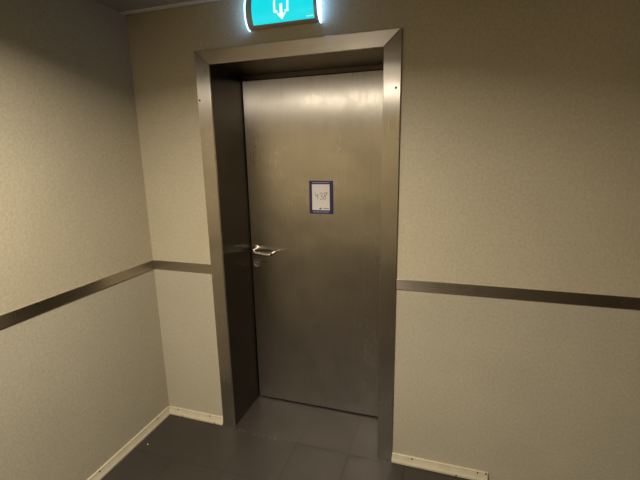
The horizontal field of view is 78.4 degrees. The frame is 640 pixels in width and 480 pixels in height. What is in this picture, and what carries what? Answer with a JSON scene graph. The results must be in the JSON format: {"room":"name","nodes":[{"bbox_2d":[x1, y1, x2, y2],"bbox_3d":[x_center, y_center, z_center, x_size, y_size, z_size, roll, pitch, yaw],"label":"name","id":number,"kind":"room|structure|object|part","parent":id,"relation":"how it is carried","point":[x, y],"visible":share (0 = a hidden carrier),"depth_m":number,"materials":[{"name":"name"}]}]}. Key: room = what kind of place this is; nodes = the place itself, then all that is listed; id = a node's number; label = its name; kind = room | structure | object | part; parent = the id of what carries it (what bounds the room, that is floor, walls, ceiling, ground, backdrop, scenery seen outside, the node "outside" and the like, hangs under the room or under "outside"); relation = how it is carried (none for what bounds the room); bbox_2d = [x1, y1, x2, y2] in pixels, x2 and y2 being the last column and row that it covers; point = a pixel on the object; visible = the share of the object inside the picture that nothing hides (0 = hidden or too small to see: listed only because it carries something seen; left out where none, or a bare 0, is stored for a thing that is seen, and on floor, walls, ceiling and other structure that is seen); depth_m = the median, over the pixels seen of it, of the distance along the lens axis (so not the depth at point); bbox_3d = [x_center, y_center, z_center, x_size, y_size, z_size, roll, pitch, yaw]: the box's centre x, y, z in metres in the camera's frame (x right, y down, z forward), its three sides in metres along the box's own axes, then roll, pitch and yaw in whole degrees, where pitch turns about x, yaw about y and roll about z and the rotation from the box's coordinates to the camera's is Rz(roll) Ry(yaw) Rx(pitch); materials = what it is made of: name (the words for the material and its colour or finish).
{"room":"building corridor","nodes":[
{"label":"building corridor","id":0,"kind":"room"},
{"bbox_2d":[0,0,168,479],"bbox_3d":[-1.632,0.322,0.476,0.100,2.432,3.900,3,13,18],"label":"wall","id":1,"kind":"structure","parent":0,"point":[80,378],"depth_m":1.80,"materials":[{"name":"paint"}]},
{"bbox_2d":[0,260,153,328],"bbox_3d":[-1.577,0.548,0.508,0.006,0.052,3.900,3,13,18],"label":"trim","id":2,"kind":"structure","parent":1,"relation":"attached to","point":[23,313],"depth_m":1.80,"materials":[{"name":"metal"}]},
{"bbox_2d":[87,405,169,479],"bbox_3d":[-1.553,1.490,0.711,0.021,0.046,3.900,3,13,18],"label":"baseboard","id":3,"kind":"structure","parent":1,"relation":"attached to","point":[123,452],"depth_m":2.19,"materials":[{"name":"beige wood"}]},
{"bbox_2d":[94,0,194,11],"bbox_3d":[0.449,-0.711,-0.436,4.312,0.100,3.900,3,13,18],"label":"ceiling","id":4,"kind":"structure","parent":0,"point":[119,5],"depth_m":1.90,"materials":[{"name":"white paint"}]},
{"bbox_2d":[101,395,469,479],"bbox_3d":[0.535,1.636,0.212,4.512,0.100,4.384,3,13,18],"label":"floor","id":5,"kind":"structure","parent":0,"point":[276,438],"depth_m":2.18,"materials":[{"name":"tile"}]},
{"bbox_2d":[126,0,639,479],"bbox_3d":[1.122,-0.016,1.803,4.512,2.432,0.384,3,13,18],"label":"wall","id":6,"kind":"structure","parent":0,"point":[519,149],"depth_m":1.73,"materials":[{"name":"paint"}]},
{"bbox_2d":[120,0,219,14],"bbox_3d":[1.038,-1.063,1.371,4.312,0.012,0.034,3,13,18],"label":"trim","id":7,"kind":"structure","parent":6,"relation":"attached to","point":[195,1],"depth_m":1.93,"materials":[{"name":"grey metal"}]},
{"bbox_2d":[153,260,211,273],"bbox_3d":[-0.794,0.153,2.258,0.394,0.052,0.006,3,13,18],"label":"trim","id":8,"kind":"structure","parent":6,"relation":"attached to","point":[166,265],"depth_m":2.25,"materials":[{"name":"metal"}]},
{"bbox_2d":[169,406,222,425],"bbox_3d":[-0.782,1.097,2.456,0.400,0.046,0.022,3,13,18],"label":"baseboard","id":9,"kind":"structure","parent":6,"relation":"attached to","point":[210,418],"depth_m":2.45,"materials":[{"name":"beige wood"}]},
{"bbox_2d":[244,0,320,30],"bbox_3d":[-0.171,-1.044,1.764,0.354,0.148,0.049,3,13,18],"label":"exit sign","id":10,"kind":"object","parent":6,"relation":"attached to","point":[259,14],"visible":1,"depth_m":1.76,"materials":[{"name":"teal plastic"}]},
{"bbox_3d":[-0.169,-1.041,1.752,0.297,0.117,0.019,3,13,18],"label":"light panel","id":11,"kind":"part","parent":10,"relation":"part of","materials":[{"name":"teal plastic"}]},
{"bbox_3d":[-0.004,-1.035,1.711,0.004,0.148,0.049,3,13,18],"label":"acrylic plate","id":12,"kind":"part","parent":10,"relation":"part of","materials":[{"name":"white plastic"}]},
{"bbox_2d":[194,28,401,460],"bbox_3d":[-0.063,0.079,2.204,1.021,2.118,0.399,3,13,18],"label":"door","id":13,"kind":"structure","parent":6,"relation":"in","point":[305,302],"depth_m":2.24,"materials":[{"name":"metal"}]},
{"bbox_3d":[-0.570,0.096,2.169,0.079,2.117,0.012,3,13,18],"label":"frame casing","id":14,"kind":"part","parent":13,"relation":"part of","materials":[{"name":"metal"}]},
{"bbox_3d":[-0.347,0.075,2.396,0.149,0.035,0.070,3,13,18],"label":"lever handle","id":15,"kind":"part","parent":13,"relation":"part of","materials":[{"name":"metal"}]},
{"bbox_3d":[-0.139,-0.883,1.809,1.018,0.068,0.012,3,13,18],"label":"frame casing","id":16,"kind":"part","parent":13,"relation":"part of","materials":[{"name":"metal"}]},
{"bbox_2d":[309,181,332,213],"bbox_3d":[0.006,-0.244,2.246,0.142,0.189,0.005,3,13,18],"label":"number card","id":17,"kind":"object","parent":13,"relation":"attached to","point":[320,192],"visible":1,"depth_m":2.24,"materials":[{"name":"white paper"}]},
{"bbox_3d":[0.328,0.142,1.885,0.077,2.117,0.012,3,13,18],"label":"frame casing","id":18,"kind":"part","parent":13,"relation":"part of","materials":[{"name":"metal"}]},
{"bbox_2d":[391,452,487,479],"bbox_3d":[0.607,1.168,2.017,0.472,0.046,0.022,3,13,18],"label":"baseboard","id":19,"kind":"structure","parent":6,"relation":"attached to","point":[463,472],"depth_m":2.01,"materials":[{"name":"beige wood"}]},
{"bbox_2d":[396,279,639,309],"bbox_3d":[1.743,0.282,1.456,2.890,0.052,0.006,3,13,18],"label":"trim","id":20,"kind":"structure","parent":6,"relation":"attached to","point":[610,301],"depth_m":1.72,"materials":[{"name":"metal"}]}
]}

